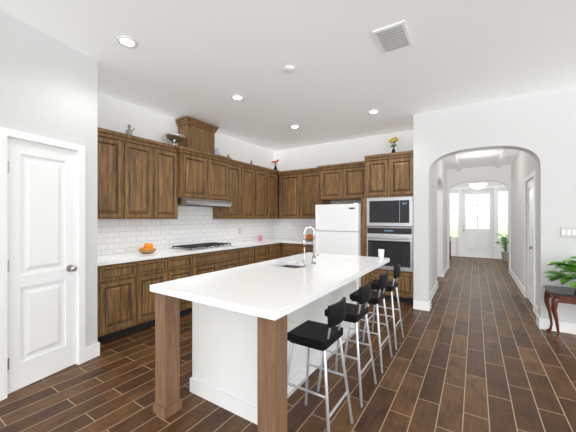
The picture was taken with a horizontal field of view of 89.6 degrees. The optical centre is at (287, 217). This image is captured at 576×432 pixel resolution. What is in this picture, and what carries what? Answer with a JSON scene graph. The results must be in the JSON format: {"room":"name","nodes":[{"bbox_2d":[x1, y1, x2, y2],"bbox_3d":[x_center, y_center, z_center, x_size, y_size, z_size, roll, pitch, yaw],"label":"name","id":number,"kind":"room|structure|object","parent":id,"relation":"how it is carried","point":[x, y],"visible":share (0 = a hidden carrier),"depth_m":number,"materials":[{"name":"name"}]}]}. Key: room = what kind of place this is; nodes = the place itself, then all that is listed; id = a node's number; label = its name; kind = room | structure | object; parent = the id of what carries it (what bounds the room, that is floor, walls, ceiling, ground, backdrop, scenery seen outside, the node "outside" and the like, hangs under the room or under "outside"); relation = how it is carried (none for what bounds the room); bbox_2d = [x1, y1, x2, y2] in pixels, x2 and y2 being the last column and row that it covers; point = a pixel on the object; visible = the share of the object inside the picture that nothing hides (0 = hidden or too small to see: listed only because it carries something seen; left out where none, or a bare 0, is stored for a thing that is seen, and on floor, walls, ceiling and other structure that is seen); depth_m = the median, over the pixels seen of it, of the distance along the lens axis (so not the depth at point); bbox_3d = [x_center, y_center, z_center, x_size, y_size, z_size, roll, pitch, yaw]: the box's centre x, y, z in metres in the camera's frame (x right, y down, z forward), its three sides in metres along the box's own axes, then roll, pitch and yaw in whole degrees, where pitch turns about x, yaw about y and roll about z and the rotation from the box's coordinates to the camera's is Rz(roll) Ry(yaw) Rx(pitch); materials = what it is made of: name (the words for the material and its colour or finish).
{"room":"kitchen","nodes":[
{"label":"kitchen","id":0,"kind":"room"},
{"bbox_2d":[0,10,96,347],"bbox_3d":[-2.962,-0.100,0.437,1.249,3.000,5.336,0,0,33],"label":"wall","id":1,"kind":"structure","parent":0,"point":[48,86],"depth_m":1.74,"materials":[{"name":"white paint"}]},
{"bbox_2d":[7,137,76,393],"bbox_3d":[-2.130,0.376,2.526,0.151,2.024,0.530,0,0,33],"label":"pantry door","id":2,"kind":"structure","parent":1,"relation":"in","point":[41,261],"depth_m":2.50,"materials":[{"name":"white wood"}]},
{"bbox_2d":[0,126,84,400],"bbox_3d":[-2.153,0.350,2.536,0.138,2.100,0.662,0,0,21],"label":"door frame","id":3,"kind":"structure","parent":1,"relation":"attached to","point":[5,133],"depth_m":2.41,"materials":[{"name":"white wood"}]},
{"bbox_2d":[85,264,575,361],"bbox_3d":[2.890,1.335,3.145,9.550,0.130,16.181,0,0,33],"label":"baseboard","id":4,"kind":"structure","parent":1,"relation":"attached to","point":[92,351],"depth_m":3.65,"materials":[{"name":"white wood"}]},
{"bbox_2d":[97,93,273,206],"bbox_3d":[-2.976,-0.100,2.996,0.150,3.000,9.810,0,0,33],"label":"wall","id":5,"kind":"structure","parent":0,"point":[114,114],"depth_m":4.35,"materials":[{"name":"white paint"}]},
{"bbox_2d":[97,128,124,218],"bbox_3d":[-2.316,-0.499,3.554,0.352,1.028,0.403,0,0,33],"label":"upper cabinet","id":6,"kind":"object","parent":5,"relation":"attached to","point":[110,146],"depth_m":3.50,"materials":[{"name":"brown wood"}]},
{"bbox_2d":[125,136,156,218],"bbox_3d":[-2.098,-0.499,3.893,0.352,1.028,0.404,0,0,33],"label":"upper cabinet","id":7,"kind":"object","parent":5,"relation":"attached to","point":[140,178],"depth_m":3.81,"materials":[{"name":"brown wood"}]},
{"bbox_2d":[125,124,134,134],"bbox_3d":[-2.114,-1.151,3.862,0.080,0.189,0.133,0,0,33],"label":"figurine","id":8,"kind":"object","parent":7,"relation":"on","point":[128,131],"visible":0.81,"depth_m":3.84,"materials":[{"name":"grey ceramic"}]},
{"bbox_2d":[157,144,177,218],"bbox_3d":[-1.879,-0.499,4.232,0.352,1.028,0.403,0,0,33],"label":"upper cabinet","id":9,"kind":"object","parent":5,"relation":"attached to","point":[167,202],"depth_m":4.14,"materials":[{"name":"brown wood"}]},
{"bbox_2d":[162,133,185,145],"bbox_3d":[-1.738,-1.153,4.428,0.344,0.195,0.344,0,0,33],"label":"pedestal bowl","id":10,"kind":"object","parent":9,"relation":"on","point":[174,138],"visible":0.73,"depth_m":4.34,"materials":[{"name":"silver"}]},
{"bbox_2d":[97,206,272,255],"bbox_3d":[-1.467,0.141,5.188,0.011,0.677,4.190,0,0,33],"label":"tile backsplash","id":11,"kind":"structure","parent":5,"relation":"attached to","point":[193,225],"depth_m":4.70,"materials":[{"name":"white tile"}]},
{"bbox_2d":[177,148,208,199],"bbox_3d":[-1.607,-0.657,4.588,0.423,0.713,0.490,0,0,33],"label":"upper cabinet","id":12,"kind":"object","parent":5,"relation":"attached to","point":[192,167],"depth_m":4.43,"materials":[{"name":"brown wood"}]},
{"bbox_2d":[178,198,231,206],"bbox_3d":[-1.437,-0.247,4.770,0.488,0.102,0.940,0,0,33],"label":"range hood","id":13,"kind":"object","parent":12,"relation":"attached to","point":[199,202],"visible":0.88,"depth_m":4.55,"materials":[{"name":"silver metal"}]},
{"bbox_2d":[177,120,216,155],"bbox_3d":[-1.532,-1.290,4.873,0.241,0.470,0.570,0,0,33],"label":"cover","id":14,"kind":"object","parent":5,"relation":"attached to","point":[199,138],"depth_m":4.72,"materials":[{"name":"brown wood"}]},
{"bbox_2d":[209,156,228,199],"bbox_3d":[-1.342,-0.657,5.000,0.423,0.713,0.490,0,0,33],"label":"upper cabinet","id":15,"kind":"object","parent":5,"relation":"attached to","point":[218,166],"depth_m":4.88,"materials":[{"name":"brown wood"}]},
{"bbox_2d":[213,160,240,218],"bbox_3d":[-1.129,-0.499,5.394,0.352,1.028,0.403,0,0,33],"label":"upper cabinet","id":16,"kind":"object","parent":5,"relation":"attached to","point":[234,211],"depth_m":5.28,"materials":[{"name":"brown wood"}]},
{"bbox_2d":[241,164,256,218],"bbox_3d":[-0.911,-0.499,5.733,0.352,1.028,0.402,0,0,33],"label":"upper cabinet","id":17,"kind":"object","parent":5,"relation":"attached to","point":[248,173],"depth_m":5.63,"materials":[{"name":"brown wood"}]},
{"bbox_2d":[257,168,268,218],"bbox_3d":[-0.693,-0.499,6.070,0.352,1.028,0.402,0,0,33],"label":"upper cabinet","id":18,"kind":"object","parent":5,"relation":"attached to","point":[262,173],"depth_m":6.03,"materials":[{"name":"brown wood"}]},
{"bbox_2d":[269,172,278,218],"bbox_3d":[-0.475,-0.499,6.409,0.352,1.028,0.403,0,0,33],"label":"upper cabinet","id":19,"kind":"object","parent":5,"relation":"attached to","point":[273,176],"depth_m":6.36,"materials":[{"name":"brown wood"}]},
{"bbox_2d":[271,160,278,169],"bbox_3d":[-0.278,-1.194,6.652,0.168,0.277,0.167,0,0,33],"label":"flower vase","id":20,"kind":"object","parent":19,"relation":"on","point":[275,164],"visible":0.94,"depth_m":6.62,"materials":[{"name":"black plastic"}]},
{"bbox_2d":[0,256,575,431],"bbox_3d":[2.425,1.430,4.683,12.000,0.060,18.500,0,0,33],"label":"floor","id":21,"kind":"structure","parent":0,"point":[478,350],"depth_m":2.47,"materials":[{"name":"brown tile"}]},
{"bbox_2d":[97,243,281,342],"bbox_3d":[-1.194,0.960,5.045,0.622,0.880,4.126,0,0,33],"label":"base cabinet","id":22,"kind":"object","parent":21,"relation":"on","point":[125,300],"visible":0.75,"depth_m":3.59,"materials":[{"name":"brown wood"}]},
{"bbox_2d":[97,238,312,265],"bbox_3d":[-0.859,0.500,4.795,1.456,0.040,4.189,0,0,33],"label":"countertop","id":23,"kind":"structure","parent":22,"relation":"on","point":[109,259],"depth_m":4.04,"materials":[{"name":"white stone"}]},
{"bbox_2d":[138,243,155,253],"bbox_3d":[-1.916,0.408,3.948,0.224,0.141,0.224,0,0,33],"label":"bowl","id":24,"kind":"object","parent":23,"relation":"on","point":[147,248],"visible":1,"depth_m":3.91,"materials":[{"name":"orange food"}]},
{"bbox_2d":[169,242,233,250],"bbox_3d":[-1.383,0.457,4.735,0.490,0.046,0.910,0,0,33],"label":"cooktop","id":25,"kind":"object","parent":23,"relation":"in","point":[199,246],"visible":1,"depth_m":4.59,"materials":[{"name":"silver metal"}]},
{"bbox_2d":[306,234,312,240],"bbox_3d":[0.436,0.408,6.120,0.204,0.141,0.204,0,0,33],"label":"bowl","id":26,"kind":"object","parent":23,"relation":"on","point":[309,237],"visible":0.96,"depth_m":6.08,"materials":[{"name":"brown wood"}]},
{"bbox_2d":[153,260,389,431],"bbox_3d":[0.111,0.962,2.774,1.084,0.875,2.326,0,0,33],"label":"kitchen island","id":27,"kind":"object","parent":21,"relation":"on","point":[246,319],"depth_m":2.08,"materials":[{"name":"white wood"}]},
{"bbox_2d":[150,252,389,319],"bbox_3d":[0.113,0.502,2.777,1.100,0.045,2.370,0,0,33],"label":"island countertop","id":28,"kind":"structure","parent":27,"relation":"on","point":[266,290],"depth_m":2.13,"materials":[{"name":"white stone"}]},
{"bbox_2d":[298,247,305,267],"bbox_3d":[0.139,0.380,2.810,0.082,0.200,0.046,0,0,33],"label":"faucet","id":29,"kind":"object","parent":28,"relation":"on","point":[304,259],"visible":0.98,"depth_m":2.79,"materials":[{"name":"silver metal"}]},
{"bbox_2d":[303,226,318,264],"bbox_3d":[0.241,0.282,2.996,0.108,0.397,0.182,0,0,33],"label":"faucet","id":30,"kind":"object","parent":28,"relation":"on","point":[314,257],"visible":1,"depth_m":2.98,"materials":[{"name":"silver metal"}]},
{"bbox_2d":[378,249,383,258],"bbox_3d":[1.099,0.424,3.420,0.072,0.110,0.072,0,0,33],"label":"drinking glass","id":31,"kind":"object","parent":28,"relation":"on","point":[380,253],"visible":1,"depth_m":3.39,"materials":[{"name":"white"}]},
{"bbox_2d":[282,243,312,257],"bbox_3d":[0.371,0.960,6.123,0.827,0.880,0.622,0,0,33],"label":"base cabinet","id":32,"kind":"object","parent":21,"relation":"on","point":[290,249],"visible":0.21,"depth_m":5.92,"materials":[{"name":"brown wood"}]},
{"bbox_2d":[287,297,352,431],"bbox_3d":[0.188,0.966,1.925,0.379,0.871,0.379,0,0,33],"label":"stool","id":33,"kind":"object","parent":21,"relation":"on","point":[309,334],"visible":0.94,"depth_m":1.86,"materials":[{"name":"black leather"}]},
{"bbox_2d":[315,203,360,289],"bbox_3d":[1.060,0.568,5.564,0.840,1.665,0.755,0,0,33],"label":"fridge","id":34,"kind":"object","parent":21,"relation":"on","point":[338,228],"visible":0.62,"depth_m":5.25,"materials":[{"name":"white metal"}]},
{"bbox_2d":[317,282,376,407],"bbox_3d":[0.492,0.966,2.396,0.379,0.871,0.379,0,0,33],"label":"stool","id":35,"kind":"object","parent":21,"relation":"on","point":[355,313],"visible":0.77,"depth_m":2.31,"materials":[{"name":"black plastic"}]},
{"bbox_2d":[344,271,392,372],"bbox_3d":[0.795,0.966,2.866,0.379,0.871,0.379,0,0,33],"label":"stool","id":36,"kind":"object","parent":21,"relation":"on","point":[379,296],"visible":0.77,"depth_m":2.79,"materials":[{"name":"black plastic"}]},
{"bbox_2d":[362,264,403,349],"bbox_3d":[1.099,0.966,3.337,0.379,0.871,0.379,0,0,33],"label":"stool","id":37,"kind":"object","parent":21,"relation":"on","point":[392,286],"visible":0.9,"depth_m":3.25,"materials":[{"name":"black plastic"}]},
{"bbox_2d":[364,150,412,303],"bbox_3d":[1.841,0.160,5.092,0.816,2.480,0.762,0,0,33],"label":"tall cabinet","id":38,"kind":"object","parent":21,"relation":"on","point":[389,203],"visible":0.77,"depth_m":4.82,"materials":[{"name":"brown wood"}]},
{"bbox_2d":[389,137,398,152],"bbox_3d":[1.879,-1.252,5.159,0.177,0.342,0.183,0,0,33],"label":"flower vase","id":39,"kind":"object","parent":38,"relation":"on","point":[394,141],"visible":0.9,"depth_m":5.15,"materials":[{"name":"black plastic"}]},
{"bbox_2d":[449,236,451,259],"bbox_3d":[5.080,1.010,9.396,0.325,0.780,1.100,0,0,33],"label":"console table","id":40,"kind":"object","parent":21,"relation":"on","point":[450,237],"visible":0.19,"depth_m":9.73,"materials":[{"name":"brown wood"}]},
{"bbox_2d":[495,233,508,260],"bbox_3d":[7.099,0.955,9.398,0.712,0.888,0.707,0,0,33],"label":"plant","id":41,"kind":"object","parent":21,"relation":"on","point":[505,255],"visible":0.83,"depth_m":9.39,"materials":[{"name":"green plant"}]},
{"bbox_2d":[543,285,575,342],"bbox_3d":[3.439,1.122,3.220,0.850,0.565,0.460,0,0,33],"label":"side table","id":42,"kind":"object","parent":21,"relation":"on","point":[559,294],"visible":1,"depth_m":3.27,"materials":[{"name":"brown wood"}]},
{"bbox_2d":[543,256,575,287],"bbox_3d":[3.326,0.631,3.217,0.765,0.415,0.522,0,0,33],"label":"pothos plant","id":43,"kind":"object","parent":42,"relation":"on","point":[570,266],"visible":1,"depth_m":3.32,"materials":[{"name":"green plant"}]},
{"bbox_2d":[0,0,575,150],"bbox_3d":[0.084,-1.660,1.053,12.000,0.120,9.860,0,0,33],"label":"ceiling","id":44,"kind":"structure","parent":0,"point":[203,60],"depth_m":2.87,"materials":[{"name":"white paint"}]},
{"bbox_2d":[116,36,137,47],"bbox_3d":[-1.458,-1.593,2.630,0.172,0.011,0.172,0,0,33],"label":"recessed light","id":45,"kind":"object","parent":44,"relation":"in","point":[126,41],"visible":0.98,"depth_m":2.62,"materials":[{"name":"white"}]},
{"bbox_2d":[231,95,243,100],"bbox_3d":[-0.672,-1.593,3.848,0.172,0.011,0.172,0,0,33],"label":"recessed light","id":46,"kind":"object","parent":44,"relation":"in","point":[237,97],"visible":1,"depth_m":3.84,"materials":[{"name":"white plastic"}]},
{"bbox_2d":[283,65,294,72],"bbox_3d":[0.011,-1.585,3.099,0.124,0.030,0.124,0,0,33],"label":"smoke detector","id":47,"kind":"object","parent":44,"relation":"attached to","point":[288,69],"visible":1,"depth_m":3.07,"materials":[{"name":"white plastic"}]},
{"bbox_2d":[290,125,299,128],"bbox_3d":[0.119,-1.593,5.075,0.172,0.011,0.172,0,0,33],"label":"recessed light","id":48,"kind":"object","parent":44,"relation":"in","point":[294,126],"visible":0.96,"depth_m":5.05,"materials":[{"name":"white plastic"}]},
{"bbox_2d":[368,109,379,113],"bbox_3d":[1.287,-1.593,4.358,0.172,0.011,0.172,0,0,33],"label":"recessed light","id":49,"kind":"object","parent":44,"relation":"in","point":[375,111],"visible":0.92,"depth_m":4.34,"materials":[{"name":"white plastic"}]},
{"bbox_2d":[372,20,412,53],"bbox_3d":[0.934,-1.592,2.575,0.260,0.016,0.380,0,0,33],"label":"ceiling vent","id":50,"kind":"object","parent":44,"relation":"in","point":[392,37],"visible":0.98,"depth_m":2.54,"materials":[{"name":"white"}]},
{"bbox_2d":[274,130,412,203],"bbox_3d":[1.070,-0.100,6.134,3.250,3.000,0.150,0,0,33],"label":"wall","id":51,"kind":"structure","parent":0,"point":[341,152],"depth_m":6.02,"materials":[{"name":"white paint"}]},
{"bbox_2d":[278,173,297,218],"bbox_3d":[0.114,-0.486,6.449,0.540,1.002,0.352,0,0,33],"label":"upper cabinet","id":52,"kind":"object","parent":51,"relation":"attached to","point":[288,182],"depth_m":6.31,"materials":[{"name":"brown wood"}]},
{"bbox_2d":[273,219,316,238],"bbox_3d":[0.285,0.247,6.543,1.426,0.463,0.012,0,0,33],"label":"tile backsplash","id":53,"kind":"structure","parent":51,"relation":"attached to","point":[282,228],"depth_m":6.67,"materials":[{"name":"white tile"}]},
{"bbox_2d":[298,169,329,218],"bbox_3d":[0.568,-0.486,6.157,0.540,1.002,0.352,0,0,33],"label":"upper cabinet","id":54,"kind":"object","parent":51,"relation":"attached to","point":[303,193],"depth_m":6.05,"materials":[{"name":"brown wood"}]},
{"bbox_2d":[318,165,341,200],"bbox_3d":[0.962,-0.673,5.825,0.483,0.627,0.482,0,0,33],"label":"upper cabinet","id":55,"kind":"object","parent":51,"relation":"attached to","point":[330,176],"depth_m":5.64,"materials":[{"name":"brown wood"}]},
{"bbox_2d":[342,161,364,200],"bbox_3d":[1.369,-0.673,5.563,0.484,0.627,0.482,0,0,33],"label":"upper cabinet","id":56,"kind":"object","parent":51,"relation":"attached to","point":[353,176],"depth_m":5.38,"materials":[{"name":"brown wood"}]},
{"bbox_2d":[430,160,446,291],"bbox_3d":[3.221,-0.100,6.324,0.160,3.000,4.080,0,0,33],"label":"wall","id":57,"kind":"structure","parent":0,"point":[438,219],"depth_m":6.79,"materials":[{"name":"white paint"}]},
{"bbox_2d":[452,181,503,257],"bbox_3d":[7.001,-0.100,10.211,2.640,3.000,0.150,0,0,33],"label":"wall","id":58,"kind":"structure","parent":0,"point":[489,183],"depth_m":10.26,"materials":[{"name":"white paint"}]},
{"bbox_2d":[462,189,493,257],"bbox_3d":[6.747,0.185,10.326,0.950,2.410,0.121,0,0,33],"label":"front door","id":59,"kind":"structure","parent":58,"relation":"in","point":[477,222],"depth_m":10.34,"materials":[{"name":"white wood"}]},
{"bbox_2d":[449,185,508,258],"bbox_3d":[6.760,0.140,10.345,1.910,2.520,0.145,0,0,33],"label":"door frame","id":60,"kind":"structure","parent":58,"relation":"attached to","point":[501,209],"depth_m":10.02,"materials":[{"name":"white wood"}]},
{"bbox_2d":[447,165,510,273],"bbox_3d":[5.017,-0.100,7.688,4.500,3.000,0.160,0,0,33],"label":"wall","id":61,"kind":"structure","parent":0,"point":[502,174],"depth_m":7.58,"materials":[{"name":"white paint"}]},
{"bbox_2d":[441,149,519,171],"bbox_3d":[4.776,-1.335,7.314,3.600,0.170,7.430,0,0,33],"label":"ceiling","id":62,"kind":"structure","parent":0,"point":[497,158],"depth_m":6.43,"materials":[{"name":"white paint"}]},
{"bbox_2d":[469,181,487,188],"bbox_3d":[5.730,-1.095,8.739,0.490,0.449,0.490,0,0,33],"label":"light","id":63,"kind":"object","parent":62,"relation":"attached to","point":[477,185],"visible":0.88,"depth_m":8.60,"materials":[{"name":"white glass"}]},
{"bbox_2d":[413,85,575,322],"bbox_3d":[4.641,-0.100,2.861,6.300,3.000,0.200,0,0,33],"label":"wall","id":64,"kind":"structure","parent":0,"point":[540,127],"depth_m":3.76,"materials":[{"name":"white paint"}]},
{"bbox_2d":[561,227,575,237],"bbox_3d":[3.416,0.175,3.527,0.150,0.120,0.008,0,0,33],"label":"switch plate","id":65,"kind":"object","parent":64,"relation":"attached to","point":[568,231],"visible":1,"depth_m":3.53,"materials":[{"name":"white plastic"}]},
{"bbox_2d":[511,151,537,306],"bbox_3d":[4.519,-0.100,5.486,0.150,3.000,4.080,0,0,33],"label":"wall","id":66,"kind":"structure","parent":0,"point":[523,165],"depth_m":5.69,"materials":[{"name":"white paint"}]},
{"bbox_2d":[524,171,534,311],"bbox_3d":[3.929,0.352,4.725,0.018,2.095,1.020,0,0,33],"label":"door frame","id":67,"kind":"structure","parent":66,"relation":"attached to","point":[530,176],"depth_m":4.32,"materials":[{"name":"white wood"}]},
{"bbox_2d":[527,178,532,304],"bbox_3d":[3.934,0.379,4.722,0.106,2.018,0.872,0,0,33],"label":"hall door","id":68,"kind":"structure","parent":66,"relation":"in","point":[530,240],"depth_m":4.82,"materials":[{"name":"white wood"}]}
]}

